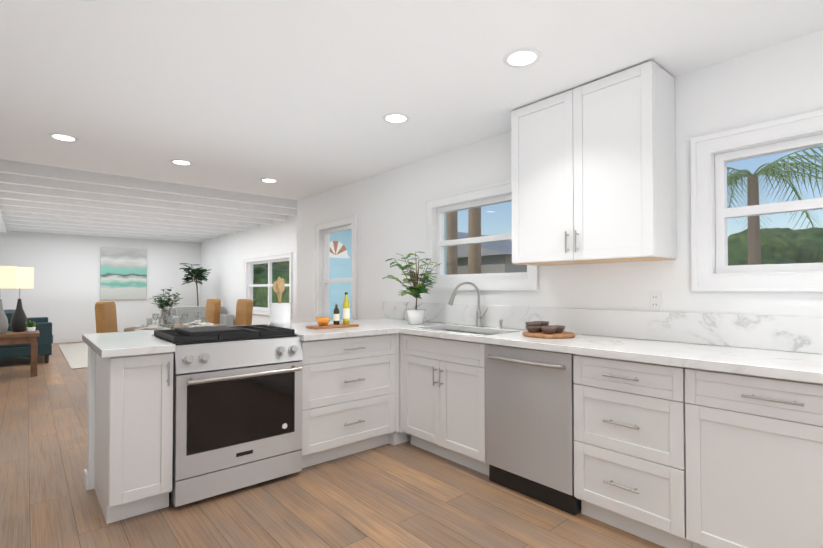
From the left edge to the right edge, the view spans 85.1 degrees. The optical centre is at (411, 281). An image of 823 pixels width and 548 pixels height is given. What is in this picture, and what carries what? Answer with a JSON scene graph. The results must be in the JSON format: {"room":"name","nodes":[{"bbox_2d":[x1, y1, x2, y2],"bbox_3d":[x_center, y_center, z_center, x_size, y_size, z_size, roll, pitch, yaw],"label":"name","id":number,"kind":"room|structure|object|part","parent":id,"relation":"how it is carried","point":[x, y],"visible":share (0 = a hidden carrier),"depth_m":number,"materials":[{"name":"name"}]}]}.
{"room":"dining room and kitchen","nodes":[
{"label":"dining room and kitchen","id":0,"kind":"room"},
{"bbox_2d":[0,230,200,338],"bbox_3d":[-7.247,0.072,10.713,4.380,2.640,0.150,1,-1,-41],"label":"wall","id":1,"kind":"structure","parent":0,"point":[63,294],"depth_m":10.29,"materials":[{"name":"white paint"}]},
{"bbox_2d":[53,337,82,342],"bbox_3d":[-7.193,1.341,10.631,4.020,0.100,0.014,1,-1,-41],"label":"baseboard","id":2,"kind":"structure","parent":1,"relation":"attached to","point":[65,340],"depth_m":10.12,"materials":[{"name":"white"}]},
{"bbox_2d":[100,247,146,299],"bbox_3d":[-6.951,-0.181,10.842,0.950,1.250,0.043,1,-1,-41],"label":"wall art","id":3,"kind":"object","parent":1,"relation":"attached to","point":[123,273],"visible":0.98,"depth_m":10.81},
{"bbox_2d":[200,215,296,325],"bbox_3d":[-3.345,0.051,9.419,0.150,2.640,7.200,1,-1,-41],"label":"wall","id":4,"kind":"structure","parent":0,"point":[222,257],"depth_m":9.84,"materials":[{"name":"white paint"}]},
{"bbox_2d":[243,252,292,317],"bbox_3d":[-2.786,0.080,8.712,0.133,1.158,2.258,1,-1,-41],"label":"dining room window","id":5,"kind":"structure","parent":4,"relation":"in","point":[248,284],"depth_m":8.73,"materials":[{"name":"white"}]},
{"bbox_3d":[-2.759,0.080,8.736,0.060,0.966,2.066,1,-1,-41],"label":"frame","id":6,"kind":"part","parent":5,"relation":"part of","materials":[{"name":"white wood"}]},
{"bbox_3d":[-2.759,0.080,8.735,0.004,0.946,2.046,1,-1,-41],"label":"glass","id":7,"kind":"part","parent":5,"relation":"part of","materials":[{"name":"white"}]},
{"bbox_2d":[0,341,664,547],"bbox_3d":[-2.310,1.330,4.948,4.380,0.060,15.300,1,-1,-41],"label":"floor","id":8,"kind":"structure","parent":0,"point":[407,494],"depth_m":2.52,"materials":[{"name":"brown wood"}]},
{"bbox_2d":[0,330,39,376],"bbox_3d":[-5.612,1.021,6.242,0.650,0.600,0.580,1,-1,-41],"label":"side table","id":9,"kind":"object","parent":8,"relation":"on","point":[11,337],"visible":1,"depth_m":6.19,"materials":[{"name":"brown wood"}]},
{"bbox_2d":[0,266,16,333],"bbox_3d":[-5.600,0.257,6.093,0.340,0.920,0.300,1,-1,-41],"label":"table lamp","id":10,"kind":"object","parent":9,"relation":"on","point":[8,276],"visible":1,"depth_m":6.05,"materials":[{"name":"grey fabric"}]},
{"bbox_2d":[10,267,33,331],"bbox_3d":[-5.644,0.263,6.451,0.300,0.920,0.200,1,-1,-41],"label":"table lamp","id":11,"kind":"object","parent":9,"relation":"on","point":[25,276],"visible":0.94,"depth_m":6.41,"materials":[{"name":"grey"}]},
{"bbox_2d":[25,321,35,332],"bbox_3d":[-5.307,0.631,6.248,0.118,0.176,0.148,1,-1,-41],"label":"potted plant","id":12,"kind":"object","parent":9,"relation":"on","point":[31,327],"visible":1,"depth_m":6.22,"materials":[{"name":"green plant"}]},
{"bbox_2d":[0,309,52,362],"bbox_3d":[-6.824,0.930,7.780,0.885,0.830,1.930,1,-1,-41],"label":"sofa","id":13,"kind":"object","parent":8,"relation":"on","point":[43,325],"visible":0.48,"depth_m":7.23,"materials":[{"name":"teal fabric"}]},
{"bbox_2d":[58,343,87,368],"bbox_3d":[-5.736,1.353,8.728,1.650,0.013,3.800,1,-1,-41],"label":"area rug","id":14,"kind":"object","parent":8,"relation":"on","point":[76,355],"visible":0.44,"depth_m":8.18,"materials":[{"name":"white fabric"}]},
{"bbox_2d":[95,301,117,332],"bbox_3d":[-3.292,0.769,5.185,0.527,1.070,0.450,0,-1,-19],"label":"dining chair","id":15,"kind":"object","parent":8,"relation":"on","point":[105,317],"visible":0.25,"depth_m":4.98,"materials":[{"name":"wicker"}]},
{"bbox_2d":[90,354,172,523],"bbox_3d":[-1.619,0.826,2.596,0.292,0.873,0.620,1,-1,-41],"label":"base cabinet","id":16,"kind":"object","parent":8,"relation":"on","point":[131,444],"depth_m":2.37,"materials":[{"name":"white wood"}]},
{"bbox_2d":[82,318,822,547],"bbox_3d":[0.145,0.362,2.213,2.538,0.040,4.270,1,-1,-41],"label":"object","id":17,"kind":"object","parent":16,"relation":"on","point":[677,444],"depth_m":2.21,"materials":[{"name":"white wood"}]},
{"bbox_2d":[270,277,290,328],"bbox_3d":[-0.984,0.162,3.363,0.152,0.394,0.152,1,-1,-41],"label":"utensil crock","id":18,"kind":"object","parent":17,"relation":"on","point":[280,314],"visible":0.9,"depth_m":3.31,"materials":[{"name":"white ceramic"}]},
{"bbox_2d":[306,292,358,328],"bbox_3d":[-0.618,0.224,3.518,0.380,0.274,0.160,1,-1,-41],"label":"tray","id":19,"kind":"object","parent":17,"relation":"on","point":[322,322],"visible":1,"depth_m":3.54,"materials":[{"name":"brown wood"}]},
{"bbox_2d":[382,252,441,323],"bbox_3d":[0.026,0.055,3.841,0.516,0.622,0.435,1,-1,-41],"label":"potted plant","id":20,"kind":"object","parent":17,"relation":"on","point":[415,315],"visible":1,"depth_m":3.81,"materials":[{"name":"green plant"}]},
{"bbox_2d":[446,282,489,325],"bbox_3d":[0.451,0.182,3.555,0.235,0.360,0.239,1,-1,-41],"label":"faucet","id":21,"kind":"object","parent":17,"relation":"on","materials":[{"name":"silver metal"}]},
{"bbox_2d":[442,326,493,333],"bbox_3d":[0.401,0.491,3.348,0.400,0.206,0.780,1,-1,-41],"label":"sink","id":22,"kind":"object","parent":17,"relation":"in","point":[443,327],"depth_m":3.51,"materials":[{"name":"silver metal"}]},
{"bbox_2d":[522,321,574,338],"bbox_3d":[0.880,0.308,2.879,0.324,0.086,0.324,1,-1,-41],"label":"bowls","id":23,"kind":"object","parent":17,"relation":"on","point":[539,329],"visible":1,"depth_m":2.83,"materials":[{"name":"brown wood"}]},
{"bbox_2d":[124,323,225,331],"bbox_3d":[-2.872,0.933,5.486,1.096,0.750,1.096,1,-1,-41],"label":"dining table","id":24,"kind":"object","parent":8,"relation":"on","point":[128,329],"visible":0.08,"depth_m":5.40,"materials":[{"name":"brown wood"}]},
{"bbox_2d":[134,313,179,330],"bbox_3d":[-2.964,0.467,5.135,0.368,0.170,0.368,0,-1,25],"label":"place setting","id":25,"kind":"object","parent":24,"relation":"on","point":[150,325],"depth_m":5.22,"materials":[{"name":"white ceramic"}]},
{"bbox_2d":[151,287,181,326],"bbox_3d":[-2.968,0.316,5.421,0.376,0.482,0.350,1,-1,-41],"label":"vase","id":26,"kind":"object","parent":24,"relation":"on","point":[163,304],"visible":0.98,"depth_m":5.42,"materials":[{"name":"clear"}]},
{"bbox_2d":[180,312,215,327],"bbox_3d":[-2.514,0.472,5.402,0.368,0.170,0.368,0,-1,25],"label":"place setting","id":27,"kind":"object","parent":24,"relation":"on","point":[197,323],"depth_m":5.64,"materials":[{"name":"white ceramic"}]},
{"bbox_2d":[180,263,211,305],"bbox_3d":[-5.009,0.485,10.388,0.734,1.802,0.782,1,-1,-41],"label":"fiddle leaf fig","id":28,"kind":"object","parent":8,"relation":"on","point":[198,273],"visible":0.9,"depth_m":10.30,"materials":[{"name":"green plant"}]},
{"bbox_2d":[165,306,233,325],"bbox_3d":[-4.621,0.962,9.745,1.220,0.830,0.820,1,-1,-41],"label":"settee","id":29,"kind":"object","parent":8,"relation":"on","point":[225,319],"visible":0.19,"depth_m":9.70,"materials":[{"name":"grey fabric"}]},
{"bbox_2d":[205,299,220,323],"bbox_3d":[-3.037,0.787,6.344,0.540,1.070,0.467,1,-1,-41],"label":"dining chair","id":30,"kind":"object","parent":8,"relation":"on","point":[212,311],"visible":0.08,"depth_m":6.33,"materials":[{"name":"wood"}]},
{"bbox_2d":[154,325,302,506],"bbox_3d":[-1.185,0.784,2.905,0.756,0.966,0.714,1,-1,-41],"label":"range oven","id":31,"kind":"object","parent":8,"relation":"on","point":[237,407],"visible":0.96,"depth_m":2.66,"materials":[{"name":"silver metal"}]},
{"bbox_2d":[235,299,252,325],"bbox_3d":[-2.501,0.784,6.119,0.540,1.070,0.467,1,-1,-41],"label":"dining chair","id":32,"kind":"object","parent":8,"relation":"on","point":[244,310],"visible":0.21,"depth_m":6.13,"materials":[{"name":"wicker"}]},
{"bbox_2d":[485,344,580,515],"bbox_3d":[0.860,0.831,2.784,0.643,0.868,0.596,1,-1,-41],"label":"dishwasher","id":33,"kind":"object","parent":8,"relation":"on","point":[529,422],"visible":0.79,"depth_m":2.58,"materials":[{"name":"silver metal"}]},
{"bbox_2d":[0,0,822,199],"bbox_3d":[-0.229,-1.297,2.031,3.680,0.220,8.100,1,-1,-41],"label":"ceiling","id":34,"kind":"structure","parent":0,"point":[298,99],"depth_m":2.51,"materials":[{"name":"white paint"}]},
{"bbox_2d":[48,133,78,141],"bbox_3d":[-2.810,-1.159,3.621,0.199,0.002,0.199,-1,-1,43],"label":"recessed light","id":35,"kind":"object","parent":34,"relation":"in","point":[62,137],"depth_m":3.61,"materials":[{"name":"white plastic"}]},
{"bbox_2d":[170,160,192,165],"bbox_3d":[-2.224,-1.148,4.335,0.199,0.002,0.199,-1,-1,40],"label":"recessed light","id":36,"kind":"object","parent":34,"relation":"in","point":[179,162],"depth_m":4.33,"materials":[{"name":"white plastic"}]},
{"bbox_2d":[260,178,277,182],"bbox_3d":[-1.609,-1.136,5.062,0.199,0.002,0.199,-1,-1,43],"label":"recessed light","id":37,"kind":"object","parent":34,"relation":"in","point":[267,180],"depth_m":5.05,"materials":[{"name":"white plastic"}]},
{"bbox_2d":[382,113,409,123],"bbox_3d":[-0.111,-1.166,3.211,0.199,0.002,0.199,-1,-1,43],"label":"recessed light","id":38,"kind":"object","parent":34,"relation":"in","point":[394,118],"depth_m":3.21,"materials":[{"name":"white plastic"}]},
{"bbox_2d":[503,48,540,67],"bbox_3d":[0.584,-1.179,2.372,0.199,0.002,0.199,-1,-1,40],"label":"recessed light","id":39,"kind":"object","parent":34,"relation":"in","point":[521,58],"depth_m":2.37,"materials":[{"name":"white plastic"}]},
{"bbox_2d":[296,29,822,331],"bbox_3d":[1.110,-0.049,3.162,0.150,2.640,8.100,1,-1,-41],"label":"wall","id":40,"kind":"structure","parent":0,"point":[784,79],"depth_m":2.93,"materials":[{"name":"white paint"}]},
{"bbox_2d":[314,214,356,321],"bbox_3d":[-0.889,0.043,5.431,0.133,1.588,0.948,1,-1,-41],"label":"window","id":41,"kind":"structure","parent":40,"relation":"in","point":[323,230],"depth_m":5.69,"materials":[{"name":"white"}]},
{"bbox_3d":[-0.862,0.043,5.455,0.060,1.396,0.756,1,-1,-41],"label":"frame","id":42,"kind":"part","parent":41,"relation":"part of","materials":[{"name":"white wood"}]},
{"bbox_3d":[-0.862,0.043,5.454,0.004,1.376,0.736,1,-1,-41],"label":"glass","id":43,"kind":"part","parent":41,"relation":"part of","materials":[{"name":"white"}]},
{"bbox_2d":[424,179,538,289],"bbox_3d":[0.561,-0.349,3.749,0.133,0.848,1.218,1,-1,-41],"label":"window","id":44,"kind":"structure","parent":40,"relation":"in","point":[436,208],"depth_m":3.81,"materials":[{"name":"white wood"}]},
{"bbox_3d":[0.589,-0.349,3.773,0.060,0.656,1.026,1,-1,-41],"label":"frame","id":45,"kind":"part","parent":44,"relation":"part of","materials":[{"name":"white wood"}]},
{"bbox_3d":[0.588,-0.349,3.772,0.004,0.636,1.006,1,-1,-41],"label":"glass","id":46,"kind":"part","parent":44,"relation":"part of","materials":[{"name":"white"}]},
{"bbox_2d":[511,60,676,265],"bbox_3d":[1.085,-0.641,2.800,0.364,1.046,0.910,1,-1,-41],"label":"upper cabinet","id":47,"kind":"object","parent":40,"relation":"attached to","point":[593,171],"visible":0.98,"depth_m":2.59,"materials":[{"name":"white wood"}]},
{"bbox_2d":[383,301,822,353],"bbox_3d":[1.099,0.269,3.035,0.020,0.169,4.270,1,-1,-41],"label":"backsplash","id":48,"kind":"structure","parent":40,"relation":"attached to","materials":[{"name":"white stone"}]},
{"bbox_2d":[649,291,661,310],"bbox_3d":[1.441,0.116,2.652,0.008,0.115,0.070,1,-1,-41],"label":"electrical outlet plate","id":49,"kind":"object","parent":40,"relation":"attached to","point":[655,301],"visible":1,"depth_m":2.65,"materials":[{"name":"white plastic"}]},
{"bbox_2d":[690,109,822,291],"bbox_3d":[2.053,-0.377,2.013,0.133,0.848,1.378,1,-1,-41],"label":"window","id":50,"kind":"structure","parent":40,"relation":"in","point":[723,213],"depth_m":2.36,"materials":[{"name":"white wood"}]},
{"bbox_3d":[-4.949,-1.281,8.061,4.380,0.060,7.200,1,-1,-41],"label":"ceiling","id":51,"kind":"structure","parent":0,"visible":0},
{"bbox_2d":[0,210,6,232],"bbox_3d":[-6.361,-1.172,6.748,0.230,0.200,7.049,1,-1,-41],"label":"beam","id":52,"kind":"structure","parent":51,"relation":"attached to","point":[3,228],"depth_m":8.40,"materials":[{"name":"white wood"}]},
{"bbox_2d":[0,159,296,241],"bbox_3d":[-5.027,-1.169,8.151,4.080,0.160,6.290,1,-1,-41],"label":"ceiling beams","id":53,"kind":"structure","parent":51,"relation":"attached to","point":[41,198],"depth_m":6.87,"materials":[{"name":"white wood"}]},
{"label":"outside","id":54,"kind":"structure","parent":0,"visible":0},
{"bbox_2d":[253,146,822,320],"bbox_3d":[25.106,-2.779,34.512,77.047,10.569,100.000,1,-1,-41],"label":"scenery","id":55,"kind":"structure","parent":54,"point":[342,247],"depth_m":14.06,"materials":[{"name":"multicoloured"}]}
]}

